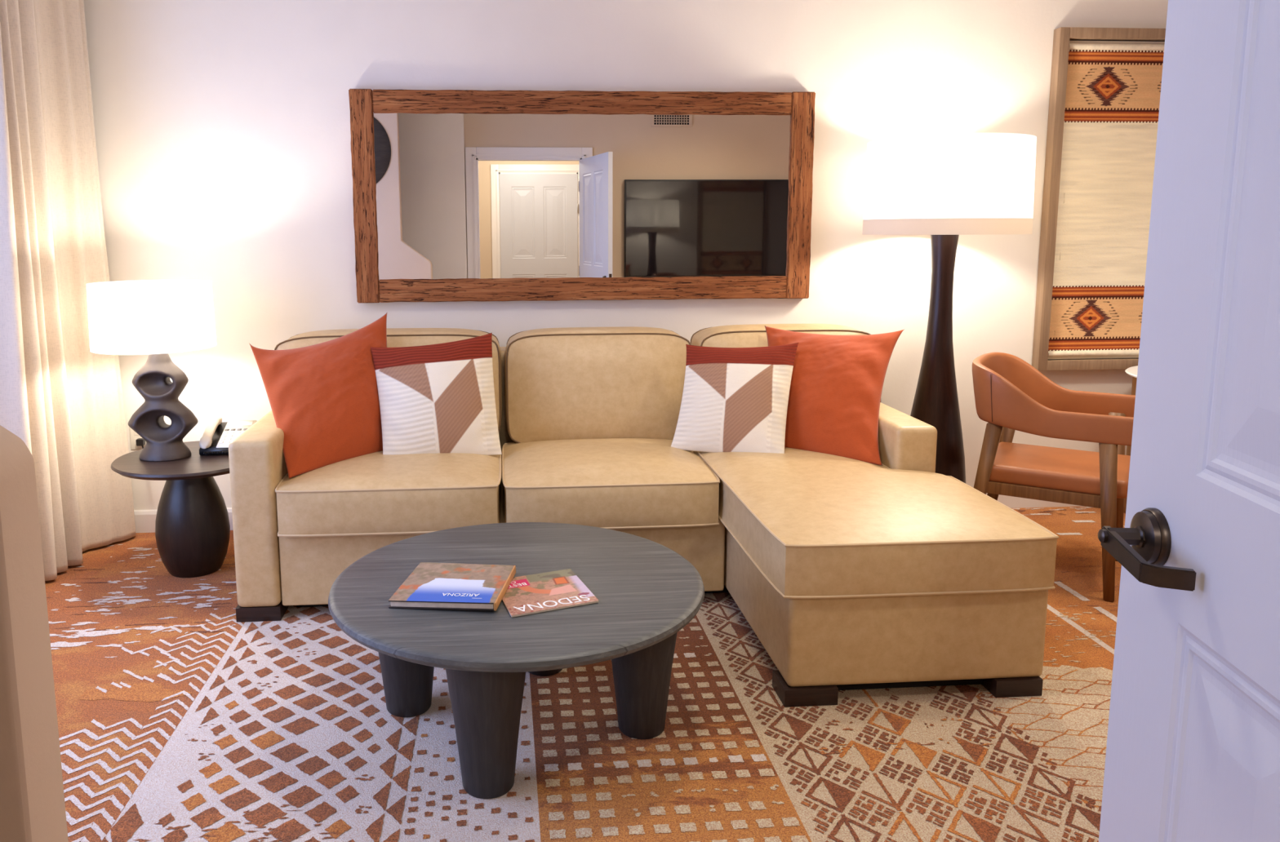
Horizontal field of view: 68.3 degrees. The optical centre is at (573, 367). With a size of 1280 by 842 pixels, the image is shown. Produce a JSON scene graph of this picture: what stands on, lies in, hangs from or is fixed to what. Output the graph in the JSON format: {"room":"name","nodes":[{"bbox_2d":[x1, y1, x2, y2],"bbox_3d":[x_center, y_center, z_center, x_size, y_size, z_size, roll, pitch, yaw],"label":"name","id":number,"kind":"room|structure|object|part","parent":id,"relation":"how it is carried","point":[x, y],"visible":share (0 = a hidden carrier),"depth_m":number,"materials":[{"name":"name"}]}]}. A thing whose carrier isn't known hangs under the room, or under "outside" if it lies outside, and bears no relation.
{"room":"hotel room","nodes":[
{"label":"hotel room","id":0,"kind":"room"},
{"bbox_2d":[0,425,68,841],"bbox_3d":[-1.388,-0.078,0.988,1.505,2.800,0.094,-1,8,-4],"label":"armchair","id":1,"kind":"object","parent":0,"point":[33,805],"depth_m":1.09,"materials":[{"name":"paint"}]},
{"bbox_2d":[44,506,1125,841],"bbox_3d":[1.029,1.202,1.480,6.760,0.001,6.500,-1,8,-4],"label":"floor","id":2,"kind":"structure","parent":0,"point":[180,719],"depth_m":2.62,"materials":[{"name":"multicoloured carpet"}]},
{"bbox_2d":[111,440,230,577],"bbox_3d":[-1.585,0.610,3.946,0.616,0.487,0.616,-1,8,-4],"label":"side table","id":3,"kind":"object","parent":2,"relation":"on","point":[193,526],"visible":0.79,"depth_m":3.83,"materials":[{"name":"brown wood"}]},
{"bbox_2d":[86,280,217,462],"bbox_3d":[-1.741,0.049,4.012,0.472,0.838,0.791,-2,8,-11],"label":"table lamp","id":4,"kind":"object","parent":3,"relation":"on","point":[156,318],"visible":1,"depth_m":3.70,"materials":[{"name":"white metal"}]},
{"bbox_3d":[-1.711,-0.213,3.816,0.472,0.264,0.472,-1,8,-4],"label":"lamp shade","id":5,"kind":"part","parent":4,"relation":"part of","materials":[{"name":"white fabric"}]},
{"bbox_2d":[199,417,257,455],"bbox_3d":[-1.479,0.290,4.026,0.198,0.121,0.256,-1,8,-7],"label":"telephone","id":6,"kind":"object","parent":3,"relation":"on","point":[217,436],"visible":0.73,"depth_m":4.00,"materials":[{"name":"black plastic"}]},
{"bbox_3d":[-1.464,0.355,3.915,0.153,0.015,0.015,-1,8,-7],"label":"coiled cord","id":7,"kind":"part","parent":6,"relation":"part of","materials":[{"name":"black plastic"}]},
{"bbox_3d":[-1.447,0.285,4.034,0.124,0.071,0.222,-1,8,-7],"label":"plate","id":8,"kind":"part","parent":6,"relation":"part of","materials":[{"name":"beige plastic"}]},
{"bbox_2d":[328,522,704,799],"bbox_3d":[-0.156,0.810,2.687,1.043,0.440,1.043,-1,8,-4],"label":"coffee table","id":9,"kind":"object","parent":2,"relation":"on","point":[646,592],"visible":0.86,"depth_m":2.46,"materials":[{"name":"grey wood"}]},
{"bbox_3d":[-0.494,0.818,2.783,0.206,0.400,0.206,-1,8,-4],"label":"leg","id":10,"kind":"part","parent":9,"relation":"part of","materials":[{"name":"grey wood"}]},
{"bbox_2d":[388,562,515,611],"bbox_3d":[-0.324,0.592,2.557,0.334,0.022,0.334,-2,8,-4],"label":"book","id":11,"kind":"object","parent":9,"relation":"on","point":[431,585],"visible":1,"depth_m":2.51,"materials":[{"name":"multicoloured paper"}]},
{"bbox_3d":[-0.221,0.875,2.387,0.206,0.400,0.206,-1,8,-4],"label":"leg","id":12,"kind":"part","parent":9,"relation":"part of","materials":[{"name":"grey wood"}]},
{"bbox_3d":[-0.098,0.779,3.036,0.206,0.400,0.206,-1,8,-4],"label":"leg","id":13,"kind":"part","parent":9,"relation":"part of","materials":[{"name":"grey wood"}]},
{"bbox_2d":[502,568,598,617],"bbox_3d":[-0.084,0.605,2.539,0.243,0.006,0.271,-3,9,-18],"label":"magazine","id":14,"kind":"object","parent":9,"relation":"on","point":[540,593],"visible":0.96,"depth_m":2.52,"materials":[{"name":"paper"}]},
{"bbox_3d":[0.192,0.833,2.658,0.206,0.400,0.206,-1,8,-4],"label":"leg","id":15,"kind":"part","parent":9,"relation":"part of","materials":[{"name":"grey wood"}]},
{"bbox_2d":[228,324,1058,707],"bbox_3d":[0.084,0.404,3.579,2.665,0.984,1.839,-1,8,-4],"label":"sofa","id":16,"kind":"object","parent":2,"relation":"on","point":[849,574],"visible":0.73,"depth_m":3.37,"materials":[{"name":"beige leather"}]},
{"bbox_3d":[-1.185,0.509,3.799,0.156,0.622,0.862,-1,8,-4],"label":"arm","id":17,"kind":"part","parent":16,"relation":"part of","materials":[{"name":"beige leather"}]},
{"bbox_3d":[-1.157,0.892,3.495,0.160,0.054,0.136,-1,8,-4],"label":"leg","id":18,"kind":"part","parent":16,"relation":"part of","materials":[{"name":"brown wood"}]},
{"bbox_2d":[249,311,387,478],"bbox_3d":[-0.958,0.088,3.690,0.561,0.557,0.484,-4,9,-22],"label":"throw pillow","id":19,"kind":"object","parent":16,"relation":"on","point":[323,397],"visible":0.88,"depth_m":3.67,"materials":[{"name":"orange fabric"}]},
{"bbox_2d":[275,450,500,534],"bbox_3d":[-0.694,0.445,3.716,0.804,0.208,0.745,-1,8,-4],"label":"seat cushion","id":20,"kind":"object","parent":16,"relation":"on","point":[376,493],"depth_m":3.37,"materials":[{"name":"beige leather"}]},
{"bbox_2d":[275,328,502,429],"bbox_3d":[-0.803,0.078,4.120,0.973,0.486,0.363,-1,8,-4],"label":"cushion","id":21,"kind":"object","parent":16,"relation":"on","point":[396,337],"depth_m":4.04,"materials":[{"name":"beige leather"}]},
{"bbox_2d":[370,333,502,455],"bbox_3d":[-0.558,0.112,3.800,0.506,0.475,0.228,-2,8,-12],"label":"throw pillow","id":22,"kind":"object","parent":16,"relation":"on","point":[437,398],"visible":0.98,"depth_m":3.76,"materials":[{"name":"fabric"}]},
{"bbox_3d":[-0.002,0.315,4.390,2.610,0.823,0.195,-1,8,-4],"label":"frame","id":23,"kind":"part","parent":16,"relation":"part of","materials":[{"name":"beige leather"}]},
{"bbox_2d":[504,327,689,443],"bbox_3d":[0.108,0.074,4.192,0.832,0.495,0.363,-1,8,-4],"label":"cushion","id":24,"kind":"object","parent":16,"relation":"on","point":[566,383],"depth_m":4.04,"materials":[{"name":"beige leather"}]},
{"bbox_2d":[503,438,719,527],"bbox_3d":[0.118,0.434,3.778,0.804,0.213,0.745,-1,8,-4],"label":"seat cushion","id":25,"kind":"object","parent":16,"relation":"on","point":[596,482],"depth_m":3.45,"materials":[{"name":"beige leather"}]},
{"bbox_2d":[671,342,798,453],"bbox_3d":[0.659,0.117,3.869,0.476,0.433,0.267,3,9,21],"label":"throw pillow","id":26,"kind":"object","parent":16,"relation":"on","point":[734,399],"visible":0.98,"depth_m":3.81,"materials":[{"name":"fabric"}]},
{"bbox_2d":[690,324,866,347],"bbox_3d":[0.949,0.051,4.254,0.826,0.484,0.363,-1,8,-4],"label":"cushion","id":27,"kind":"object","parent":16,"relation":"on","point":[754,335],"depth_m":4.15,"materials":[{"name":"beige leather"}]},
{"bbox_3d":[0.703,0.975,2.865,0.163,0.054,0.132,-1,8,-4],"label":"leg","id":28,"kind":"part","parent":16,"relation":"part of","materials":[{"name":"brown wood"}]},
{"bbox_2d":[764,325,903,466],"bbox_3d":[1.015,0.089,3.863,0.580,0.478,0.461,4,9,26],"label":"throw pillow","id":29,"kind":"object","parent":16,"relation":"on","point":[837,384],"visible":0.86,"depth_m":3.77,"materials":[{"name":"orange fabric"}]},
{"bbox_2d":[699,447,1057,595],"bbox_3d":[0.968,0.469,3.475,0.845,0.193,1.477,-1,8,-4],"label":"cushion","id":30,"kind":"object","parent":16,"relation":"on","point":[812,523],"depth_m":2.87,"materials":[{"name":"beige leather"}]},
{"bbox_3d":[1.259,0.347,3.968,0.160,0.374,0.862,-1,8,-4],"label":"arm","id":31,"kind":"part","parent":16,"relation":"part of","materials":[{"name":"beige leather"}]},
{"bbox_3d":[1.346,0.965,2.914,0.147,0.054,0.132,-1,8,-4],"label":"leg","id":32,"kind":"part","parent":16,"relation":"part of","materials":[{"name":"brown wood"}]},
{"bbox_2d":[862,133,1036,483],"bbox_3d":[1.648,-0.107,4.243,0.700,1.790,0.700,-1,8,-4],"label":"floor lamp","id":33,"kind":"object","parent":2,"relation":"on","point":[944,187],"visible":0.93,"depth_m":3.90,"materials":[{"name":"brown wood"}]},
{"bbox_3d":[1.645,-0.825,4.138,0.698,0.339,0.698,-1,8,-4],"label":"lamp shade","id":34,"kind":"part","parent":33,"relation":"part of","materials":[{"name":"white fabric"}]},
{"bbox_2d":[972,352,1135,602],"bbox_3d":[1.961,0.407,3.885,0.601,0.873,0.595,5,10,33],"label":"dining chair","id":35,"kind":"object","parent":2,"relation":"on","point":[1011,395],"visible":0.96,"depth_m":3.71,"materials":[{"name":"orange leather"}]},
{"bbox_3d":[1.649,0.536,3.820,0.142,0.640,0.030,5,10,33],"label":"leg","id":36,"kind":"part","parent":35,"relation":"part of","materials":[{"name":"brown wood"}]},
{"bbox_3d":[1.910,0.476,4.218,0.142,0.640,0.030,5,10,33],"label":"leg","id":37,"kind":"part","parent":35,"relation":"part of","materials":[{"name":"brown wood"}]},
{"bbox_3d":[1.969,0.468,3.889,0.440,0.048,0.500,5,10,33],"label":"seat rail","id":38,"kind":"part","parent":35,"relation":"part of","materials":[{"name":"brown wood"}]},
{"bbox_3d":[1.959,0.105,3.841,0.601,0.263,0.595,5,10,33],"label":"backrest","id":39,"kind":"part","parent":35,"relation":"part of","materials":[{"name":"leather"}]},
{"bbox_3d":[1.990,0.413,3.867,0.530,0.076,0.490,5,10,33],"label":"seat","id":40,"kind":"part","parent":35,"relation":"part of","materials":[{"name":"leather"}]},
{"bbox_3d":[2.017,0.572,3.558,0.093,0.640,0.030,5,10,33],"label":"leg","id":41,"kind":"part","parent":35,"relation":"part of","materials":[{"name":"brown wood"}]},
{"bbox_3d":[2.302,0.507,3.993,0.093,0.640,0.030,5,10,33],"label":"leg","id":42,"kind":"part","parent":35,"relation":"part of","materials":[{"name":"brown wood"}]},
{"bbox_2d":[1123,365,1137,513],"bbox_3d":[2.972,0.403,4.350,0.778,0.738,0.778,-1,8,-4],"label":"dining table","id":43,"kind":"object","parent":2,"relation":"on","point":[1132,371],"visible":0.1,"depth_m":4.60,"materials":[{"name":"white laminate"}]},
{"bbox_2d":[83,0,1168,510],"bbox_3d":[0.816,-0.608,4.555,6.660,2.800,0.120,-1,8,-4],"label":"wall","id":44,"kind":"structure","parent":0,"point":[222,127],"depth_m":4.36,"materials":[{"name":"paint"}]},
{"bbox_2d":[0,0,136,581],"bbox_3d":[-2.163,-0.457,3.845,0.162,2.608,0.803,1,8,10],"label":"curtain","id":45,"kind":"object","parent":44,"relation":"hanging from","point":[64,399],"visible":0.94,"depth_m":3.90,"materials":[{"name":"fabric"}]},
{"bbox_2d":[129,427,146,449],"bbox_3d":[-2.042,0.325,4.401,0.072,0.120,0.006,-1,8,-4],"label":"wall outlet","id":46,"kind":"object","parent":44,"relation":"attached to","point":[134,436],"visible":0.49,"depth_m":4.40,"materials":[{"name":"beige plastic"}]},
{"bbox_2d":[133,431,138,444],"bbox_3d":[-2.042,0.325,4.399,0.034,0.072,0.002,-1,8,-4],"label":"socket","id":47,"kind":"object","parent":46,"relation":"attached to","point":[135,436],"depth_m":4.40,"materials":[{"name":"beige plastic"}]},
{"bbox_2d":[348,88,815,303],"bbox_3d":[0.058,-0.792,4.375,2.137,0.959,0.060,-1,8,-4],"label":"wall mirror","id":48,"kind":"object","parent":44,"relation":"attached to","point":[459,195],"visible":1,"depth_m":4.36,"materials":[{"name":"brown wood"}]},
{"bbox_3d":[0.052,-1.214,4.314,1.922,0.105,0.058,-1,8,-4],"label":"frame rail","id":49,"kind":"part","parent":48,"relation":"part of","materials":[{"name":"brown wood"}]},
{"bbox_3d":[0.056,-0.372,4.437,1.922,0.109,0.058,-1,8,-4],"label":"frame rail","id":50,"kind":"part","parent":48,"relation":"part of","materials":[{"name":"brown wood"}]},
{"bbox_2d":[133,493,1079,533],"bbox_3d":[0.827,0.684,4.675,6.460,0.107,0.016,-1,8,-4],"label":"baseboard","id":51,"kind":"structure","parent":44,"relation":"attached to","point":[144,520],"depth_m":4.76,"materials":[{"name":"white paint"}]},
{"bbox_2d":[1031,26,1165,370],"bbox_3d":[2.759,-0.802,4.588,0.951,1.630,0.058,-1,8,-4],"label":"framed piece","id":52,"kind":"object","parent":44,"relation":"attached to","point":[1106,82],"visible":0.59,"depth_m":4.57,"materials":[{"name":"beige fabric"}]},
{"bbox_3d":[2.763,-0.019,4.702,0.855,0.048,0.058,-1,8,-4],"label":"frame rail","id":53,"kind":"part","parent":52,"relation":"part of","materials":[{"name":"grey wood"}]},
{"bbox_3d":[2.755,-1.585,4.474,0.855,0.048,0.058,-1,8,-4],"label":"frame rail","id":54,"kind":"part","parent":52,"relation":"part of","materials":[{"name":"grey wood"}]},
{"bbox_3d":[1.147,0.004,0.343,6.460,2.800,0.100,-1,8,-4],"label":"wall","id":55,"kind":"structure","parent":0,"visible":0},
{"bbox_2d":[1097,0,1279,841],"bbox_3d":[0.713,0.264,0.870,0.106,2.022,0.916,1,8,6],"label":"door","id":56,"kind":"structure","parent":55,"relation":"in","point":[1193,748],"depth_m":1.13,"materials":[{"name":"grey paint"}]},
{"bbox_3d":[0.709,0.241,1.187,0.048,0.040,0.137,-3,9,-15],"label":"lever","id":57,"kind":"part","parent":56,"relation":"part of","materials":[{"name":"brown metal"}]},
{"bbox_3d":[0.757,0.224,1.239,0.020,0.077,0.077,1,8,6],"label":"handle","id":58,"kind":"part","parent":56,"relation":"part of","materials":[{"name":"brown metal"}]},
{"bbox_3d":[0.766,0.691,1.093,0.036,0.707,0.280,1,8,6],"label":"panel","id":59,"kind":"part","parent":56,"relation":"part of","materials":[{"name":"grey paint"}]},
{"bbox_3d":[0.761,-0.240,0.953,0.036,0.790,0.273,1,8,6],"label":"panel","id":60,"kind":"part","parent":56,"relation":"part of","materials":[{"name":"grey paint"}]}
]}

